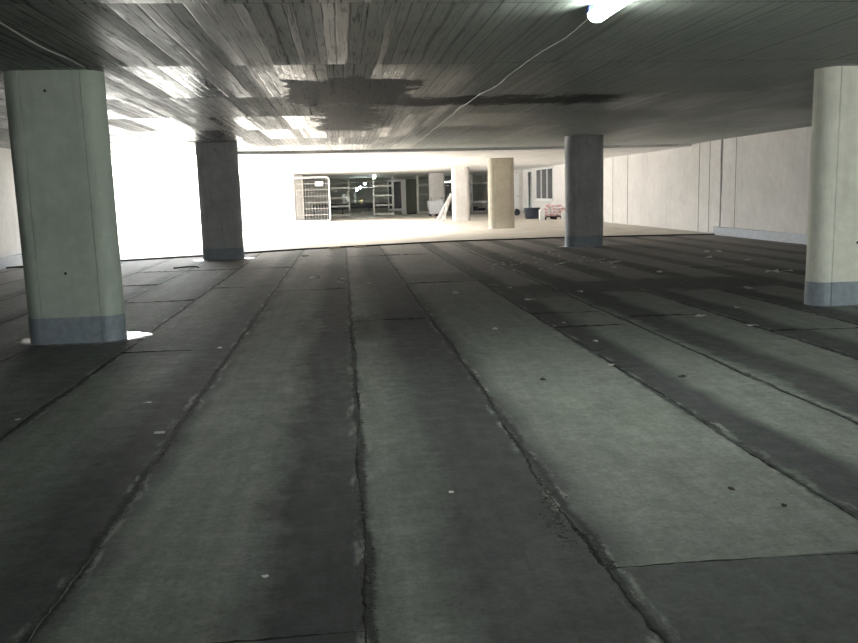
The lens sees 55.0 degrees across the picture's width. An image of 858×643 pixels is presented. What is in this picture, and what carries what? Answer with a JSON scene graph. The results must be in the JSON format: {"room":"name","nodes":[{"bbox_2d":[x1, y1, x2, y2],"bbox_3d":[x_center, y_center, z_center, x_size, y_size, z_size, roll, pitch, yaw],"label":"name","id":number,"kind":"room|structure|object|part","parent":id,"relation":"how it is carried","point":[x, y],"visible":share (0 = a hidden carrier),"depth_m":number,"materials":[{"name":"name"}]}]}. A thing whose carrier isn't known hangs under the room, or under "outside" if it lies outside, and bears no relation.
{"room":"parking garage","nodes":[
{"label":"parking garage","id":0,"kind":"room"},
{"bbox_2d":[0,148,21,256],"bbox_3d":[-9.396,-1.397,9.983,0.300,3.200,32.000,-3,9,-6],"label":"wall","id":1,"kind":"structure","parent":0,"point":[10,244],"depth_m":20.21,"materials":[{"name":"paint"}]},
{"bbox_2d":[0,254,22,269],"bbox_3d":[-9.127,0.045,10.233,0.160,0.260,32.000,-3,9,-6],"label":"baseboard","id":2,"kind":"structure","parent":1,"relation":"attached to","point":[12,260],"depth_m":19.81,"materials":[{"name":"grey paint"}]},
{"bbox_2d":[111,152,295,227],"bbox_3d":[-21.199,-8.162,44.673,27.340,6.500,0.300,-3,9,-6],"label":"wall","id":3,"kind":"structure","parent":0,"point":[141,202],"depth_m":45.45,"materials":[{"name":"white paint"}]},
{"bbox_2d":[293,175,304,220],"bbox_3d":[-7.808,-7.361,49.109,0.670,2.725,0.400,-3,9,-6],"label":"wall pier","id":4,"kind":"object","parent":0,"point":[298,182],"visible":0.57,"depth_m":48.93,"materials":[{"name":"concrete"}]},
{"bbox_2d":[303,176,482,214],"bbox_3d":[-5.775,-10.130,65.124,20.200,3.200,0.300,-3,9,-6],"label":"wall","id":5,"kind":"structure","parent":0,"point":[366,194],"depth_m":65.06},
{"bbox_2d":[0,210,857,642],"bbox_3d":[-12.543,-2.629,29.307,41.350,0.235,71.020,-3,9,-6],"label":"floor","id":6,"kind":"structure","parent":0,"point":[320,450],"depth_m":4.94,"materials":[{"name":"grey concrete"}]},
{"bbox_2d":[3,70,152,345],"bbox_3d":[-3.883,-1.214,8.964,1.465,2.845,0.862,-3,9,-6],"label":"concrete pillar","id":7,"kind":"structure","parent":6,"relation":"on","point":[58,123],"depth_m":8.65,"materials":[{"name":"grey paint"}]},
{"bbox_2d":[174,266,198,268],"bbox_3d":[-5.335,-1.192,18.150,0.571,0.049,0.202,-3,9,-6],"label":"strip","id":8,"kind":"object","parent":6,"relation":"on","point":[183,266],"visible":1,"depth_m":18.16,"materials":[{"name":"grey metal"}]},
{"bbox_2d":[177,174,246,232],"bbox_3d":[-9.589,-5.220,36.433,2.920,2.515,0.600,-3,9,-6],"label":"fence panel","id":9,"kind":"object","parent":6,"relation":"on","point":[184,176],"visible":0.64,"depth_m":36.38,"materials":[{"name":"white paint"}]},
{"bbox_2d":[194,142,252,260],"bbox_3d":[-5.136,-2.955,20.317,1.547,2.845,0.868,-3,9,-6],"label":"concrete pillar","id":10,"kind":"structure","parent":6,"relation":"on","point":[217,163],"depth_m":20.05,"materials":[{"name":"grey paint"}]},
{"bbox_2d":[292,176,330,222],"bbox_3d":[-6.553,-6.815,46.071,2.050,2.515,0.600,-3,9,-6],"label":"fence panel","id":11,"kind":"object","parent":6,"relation":"on","point":[316,183],"visible":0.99,"depth_m":46.04,"materials":[{"name":"white paint"}]},
{"bbox_3d":[-6.132,-7.683,45.961,0.416,0.240,0.018,-3,9,-6],"label":"sign plate","id":12,"kind":"part","parent":11,"relation":"part of","materials":[{"name":"white paint"}]},
{"bbox_2d":[327,177,350,217],"bbox_3d":[-6.073,-8.341,55.398,1.470,2.620,0.780,-3,9,-6],"label":"rack","id":13,"kind":"object","parent":6,"relation":"on","point":[348,197],"visible":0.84,"depth_m":55.06,"materials":[{"name":"grey metal"}]},
{"bbox_3d":[-6.723,-8.258,54.986,0.090,2.620,0.080,-3,9,-6],"label":"post","id":14,"kind":"part","parent":13,"relation":"part of","materials":[{"name":"metal"}]},
{"bbox_3d":[-5.351,-8.319,55.122,0.090,2.620,0.080,-3,9,-6],"label":"post","id":15,"kind":"part","parent":13,"relation":"part of","materials":[{"name":"metal"}]},
{"bbox_2d":[312,202,396,215],"bbox_3d":[-5.586,-8.538,62.387,6.500,0.820,0.700,-3,9,-6],"label":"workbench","id":16,"kind":"object","parent":6,"relation":"on","point":[352,205],"visible":0.57,"depth_m":61.99,"materials":[{"name":"grey metal"}]},
{"bbox_2d":[6,233,714,268],"bbox_3d":[-1.080,-2.120,23.313,19.679,0.040,2.496,-4,9,-16],"label":"trim","id":17,"kind":"structure","parent":6,"relation":"on","point":[711,233],"depth_m":24.40,"materials":[{"name":"black metal"}]},
{"bbox_2d":[361,211,372,214],"bbox_3d":[-4.447,-7.734,58.855,0.860,0.260,0.555,-3,9,-6],"label":"crate","id":18,"kind":"object","parent":6,"relation":"on","point":[362,212],"visible":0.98,"depth_m":58.60,"materials":[{"name":"grey plastic"}]},
{"bbox_2d":[372,176,394,215],"bbox_3d":[-3.091,-8.472,55.693,1.390,2.620,0.780,-3,9,-6],"label":"rack","id":19,"kind":"object","parent":6,"relation":"on","point":[392,184],"visible":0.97,"depth_m":55.39,"materials":[{"name":"grey metal"}]},
{"bbox_3d":[-3.700,-8.391,55.285,0.090,2.620,0.080,-3,9,-6],"label":"post","id":20,"kind":"part","parent":19,"relation":"part of","materials":[{"name":"metal"}]},
{"bbox_3d":[-2.408,-8.448,55.413,0.090,2.620,0.080,-3,9,-6],"label":"post","id":21,"kind":"part","parent":19,"relation":"part of","materials":[{"name":"metal"}]},
{"bbox_2d":[387,180,406,213],"bbox_3d":[-2.235,-8.658,57.433,1.260,2.400,0.060,-3,9,-6],"label":"glazed panel","id":22,"kind":"object","parent":6,"relation":"on","point":[399,185],"visible":0.91,"depth_m":57.41,"materials":[{"name":"white paint"}]},
{"bbox_3d":[-2.363,-8.800,57.398,0.850,1.860,0.020,-3,9,-6],"label":"pane","id":23,"kind":"part","parent":22,"relation":"part of","materials":[{"name":"clear glass"}]},
{"bbox_2d":[406,179,416,213],"bbox_3d":[-1.208,-8.826,58.164,0.760,2.450,0.525,-3,9,-6],"label":"tall cabinet","id":24,"kind":"object","parent":6,"relation":"on","point":[411,197],"visible":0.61,"depth_m":57.92,"materials":[{"name":"grey metal"}]},
{"bbox_3d":[-1.365,-8.825,57.893,0.355,2.300,0.025,-3,9,-6],"label":"door","id":25,"kind":"part","parent":24,"relation":"part of","materials":[{"name":"grey metal"}]},
{"bbox_3d":[-1.002,-8.841,57.929,0.355,2.300,0.025,-3,9,-6],"label":"door","id":26,"kind":"part","parent":24,"relation":"part of","materials":[{"name":"grey metal"}]},
{"bbox_2d":[416,176,428,214],"bbox_3d":[-0.279,-8.673,56.467,1.090,2.620,0.780,-3,9,-6],"label":"rack","id":27,"kind":"object","parent":6,"relation":"on","point":[417,184],"visible":0.51,"depth_m":56.12,"materials":[{"name":"grey metal"}]},
{"bbox_3d":[-0.813,-8.704,56.762,0.090,2.620,0.080,-3,9,-6],"label":"post","id":28,"kind":"part","parent":27,"relation":"part of","materials":[{"name":"metal"}]},
{"bbox_3d":[-0.740,-8.599,56.074,0.090,2.620,0.080,-3,9,-6],"label":"post","id":29,"kind":"part","parent":27,"relation":"part of","materials":[{"name":"metal"}]},
{"bbox_2d":[427,197,445,215],"bbox_3d":[0.482,-7.259,52.034,1.106,1.155,1.029,-3,9,-6],"label":"bag","id":30,"kind":"object","parent":6,"relation":"on","point":[435,207],"visible":0.79,"depth_m":51.55,"materials":[{"name":"white plastic"}]},
{"bbox_2d":[429,173,444,214],"bbox_3d":[0.533,-8.275,53.512,1.050,2.703,0.380,-3,9,-6],"label":"concrete pillar","id":31,"kind":"structure","parent":6,"relation":"on","point":[436,180],"depth_m":53.27,"materials":[{"name":"grey concrete"}]},
{"bbox_2d":[436,193,452,221],"bbox_3d":[0.769,-5.698,41.279,1.020,1.406,0.120,-7,10,-29],"label":"trestle","id":32,"kind":"object","parent":6,"relation":"on","point":[446,205],"visible":0.96,"depth_m":41.28,"materials":[{"name":"white paint"}]},
{"bbox_2d":[451,167,469,220],"bbox_3d":[1.609,-6.488,41.897,0.900,2.703,0.380,-3,9,-6],"label":"concrete pillar","id":33,"kind":"structure","parent":6,"relation":"on","point":[459,175],"depth_m":41.73,"materials":[{"name":"white concrete"}]},
{"bbox_2d":[469,174,487,212],"bbox_3d":[3.451,-8.604,55.346,1.340,2.620,0.780,-3,9,-6],"label":"rack","id":34,"kind":"object","parent":6,"relation":"on","point":[471,182],"visible":0.56,"depth_m":55.05,"materials":[{"name":"grey metal"}]},
{"bbox_3d":[2.793,-8.629,55.629,0.090,2.620,0.080,-3,9,-6],"label":"post","id":35,"kind":"part","parent":34,"relation":"part of","materials":[{"name":"metal"}]},
{"bbox_3d":[2.866,-8.524,54.941,0.090,2.620,0.080,-3,9,-6],"label":"post","id":36,"kind":"part","parent":34,"relation":"part of","materials":[{"name":"metal"}]},
{"bbox_2d":[487,158,513,228],"bbox_3d":[2.797,-4.969,31.977,1.020,2.703,0.390,-3,9,-6],"label":"concrete pillar","id":37,"kind":"structure","parent":6,"relation":"on","point":[500,170],"depth_m":31.81,"materials":[{"name":"beige concrete"}]},
{"bbox_2d":[514,209,519,215],"bbox_3d":[5.132,-6.374,47.983,0.340,0.398,0.351,-3,9,-6],"label":"bag","id":38,"kind":"object","parent":6,"relation":"on","point":[517,211],"visible":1,"depth_m":47.86,"materials":[{"name":"black plastic"}]},
{"bbox_2d":[524,208,539,218],"bbox_3d":[5.232,-5.521,42.021,0.915,0.550,0.860,-3,9,-6],"label":"plastic tub","id":39,"kind":"object","parent":6,"relation":"on","point":[530,213],"visible":1,"depth_m":41.71,"materials":[{"name":"black plastic"}]},
{"bbox_2d":[539,210,544,219],"bbox_3d":[5.392,-5.083,39.358,0.260,0.500,0.200,-3,9,-6],"label":"canister","id":40,"kind":"object","parent":6,"relation":"on","point":[541,212],"visible":1,"depth_m":39.27,"materials":[{"name":"white paint"}]},
{"bbox_2d":[545,216,560,219],"bbox_3d":[6.099,-5.079,40.349,1.200,0.145,0.940,-3,9,-6],"label":"pallet","id":41,"kind":"object","parent":6,"relation":"on","point":[551,217],"visible":0.34,"depth_m":39.98,"materials":[{"name":"wood"}]},
{"bbox_2d":[561,211,564,219],"bbox_3d":[6.486,-5.092,39.473,0.260,0.420,0.200,-3,9,-6],"label":"canister","id":42,"kind":"object","parent":6,"relation":"on","point":[562,212],"visible":0.56,"depth_m":39.38,"materials":[{"name":"white paint"}]},
{"bbox_2d":[560,135,609,246],"bbox_3d":[3.993,-3.358,21.323,1.488,2.817,0.622,-3,9,-6],"label":"concrete pillar","id":43,"kind":"structure","parent":6,"relation":"on","point":[583,153],"depth_m":21.04,"materials":[{"name":"grey paint"}]},
{"bbox_2d":[804,66,857,305],"bbox_3d":[5.125,-1.621,10.014,1.008,2.818,0.394,-3,9,-6],"label":"concrete pillar","id":44,"kind":"structure","parent":6,"relation":"on","point":[831,278],"depth_m":9.85,"materials":[{"name":"grey paint"}]},
{"bbox_2d":[0,0,857,152],"bbox_3d":[0.389,-3.156,10.186,19.350,0.458,30.900,-3,9,-6],"label":"ceiling","id":45,"kind":"structure","parent":0,"point":[257,75],"depth_m":8.82,"materials":[{"name":"concrete"}]},
{"bbox_2d":[0,22,85,68],"bbox_3d":[-3.111,-2.096,5.368,0.054,0.026,5.834,-3,9,-6],"label":"cable","id":46,"kind":"object","parent":45,"relation":"attached to","point":[1,23],"visible":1,"depth_m":6.97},
{"bbox_2d":[412,19,587,146],"bbox_3d":[0.329,-3.750,15.386,0.149,0.022,18.716,-2,9,-5],"label":"cable","id":47,"kind":"object","parent":45,"relation":"attached to","point":[586,19],"visible":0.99,"depth_m":8.83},
{"bbox_2d":[586,0,631,23],"bbox_3d":[1.324,-2.174,5.412,0.156,0.110,1.562,-3,9,-6],"label":"strip light","id":48,"kind":"object","parent":45,"relation":"attached to","point":[596,13],"visible":1,"depth_m":5.88,"materials":[{"name":"white paint"}]},
{"bbox_2d":[176,144,690,179],"bbox_3d":[-3.669,-8.349,44.609,20.200,0.461,41.010,-3,9,-6],"label":"ceiling","id":49,"kind":"structure","parent":0,"point":[339,164],"depth_m":31.71,"materials":[{"name":"concrete"}]},
{"bbox_2d":[303,180,450,183],"bbox_3d":[-6.207,-10.089,58.828,17.900,0.459,0.070,-3,9,-6],"label":"pipe","id":50,"kind":"object","parent":49,"relation":"hanging from","point":[383,180],"visible":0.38,"depth_m":58.95,"materials":[{"name":"metal"}]},
{"bbox_2d":[303,185,451,189],"bbox_3d":[-6.452,-10.278,61.215,17.900,0.809,0.070,-3,9,-6],"label":"pipe","id":51,"kind":"object","parent":49,"relation":"hanging from","point":[314,185],"visible":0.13,"depth_m":61.35,"materials":[{"name":"metal"}]},
{"bbox_2d":[514,170,522,213],"bbox_3d":[4.813,-8.021,51.282,2.050,2.720,0.250,-3,9,-6],"label":"wall","id":52,"kind":"structure","parent":0,"point":[520,172],"depth_m":51.21,"materials":[{"name":"paint"}]},
{"bbox_2d":[514,174,518,210],"bbox_3d":[5.232,-7.920,51.158,0.750,2.465,0.110,-3,9,-6],"label":"door","id":53,"kind":"structure","parent":52,"relation":"in","point":[516,176],"depth_m":51.16,"materials":[{"name":"white paint"}]},
{"bbox_2d":[482,126,811,233],"bbox_3d":[8.116,-5.197,31.084,0.300,3.200,71.000,-3,9,-6],"label":"wall","id":54,"kind":"structure","parent":0,"point":[771,193],"depth_m":25.33,"materials":[{"name":"concrete"}]},
{"bbox_2d":[527,170,532,207],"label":"door","id":55,"kind":"structure","parent":54,"relation":"in","point":[529,170],"depth_m":49.55,"materials":[{"name":"white paint"}]},
{"bbox_2d":[534,167,553,200],"bbox_3d":[6.395,-7.612,45.790,0.220,1.800,4.100,-3,9,-6],"label":"window","id":56,"kind":"structure","parent":54,"relation":"in","point":[543,176],"depth_m":45.86,"materials":[{"name":"white paint"}]},
{"bbox_3d":[6.432,-7.643,45.789,0.015,1.640,3.900,-3,9,-6],"label":"pane","id":57,"kind":"part","parent":56,"relation":"part of","materials":[{"name":"clear glass"}]},
{"bbox_2d":[627,164,627,221],"bbox_3d":[7.829,-5.224,32.474,0.014,2.760,0.050,-3,9,-6],"label":"trim","id":58,"kind":"structure","parent":54,"relation":"attached to","point":[627,164],"depth_m":32.49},
{"bbox_2d":[698,144,699,215],"bbox_3d":[8.514,-4.228,25.985,0.014,2.760,0.035,-3,9,-6],"label":"trim","id":59,"kind":"structure","parent":54,"relation":"attached to","point":[699,144],"depth_m":25.95,"materials":[{"name":"grey metal"}]},
{"bbox_2d":[708,141,710,229],"bbox_3d":[8.592,-4.115,25.248,0.014,2.760,0.030,-3,9,-6],"label":"trim","id":60,"kind":"structure","parent":54,"relation":"attached to","point":[710,141],"depth_m":25.23,"materials":[{"name":"grey metal"}]},
{"bbox_2d":[714,193,720,226],"bbox_3d":[8.664,-3.338,24.734,0.040,1.020,0.360,-3,9,-6],"label":"trim","id":61,"kind":"structure","parent":54,"relation":"attached to","point":[717,205],"depth_m":24.70,"materials":[{"name":"paint"}]},
{"bbox_2d":[714,139,722,192],"bbox_3d":[8.618,-4.616,24.533,0.060,1.550,0.400,-3,9,-6],"label":"trim","id":62,"kind":"structure","parent":54,"relation":"attached to","point":[718,143],"depth_m":24.47,"materials":[{"name":"concrete"}]},
{"bbox_2d":[734,137,736,222],"bbox_3d":[8.766,-3.947,23.563,0.014,2.580,0.025,-3,9,-6],"label":"trim","id":63,"kind":"structure","parent":54,"relation":"attached to","point":[736,137],"depth_m":23.54,"materials":[{"name":"grey metal"}]},
{"bbox_2d":[713,227,806,244],"bbox_3d":[10.138,-0.557,10.648,0.100,0.240,29.000,-3,9,-6],"label":"baseboard","id":64,"kind":"structure","parent":54,"relation":"attached to","point":[796,238],"depth_m":21.96,"materials":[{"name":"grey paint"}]}
]}

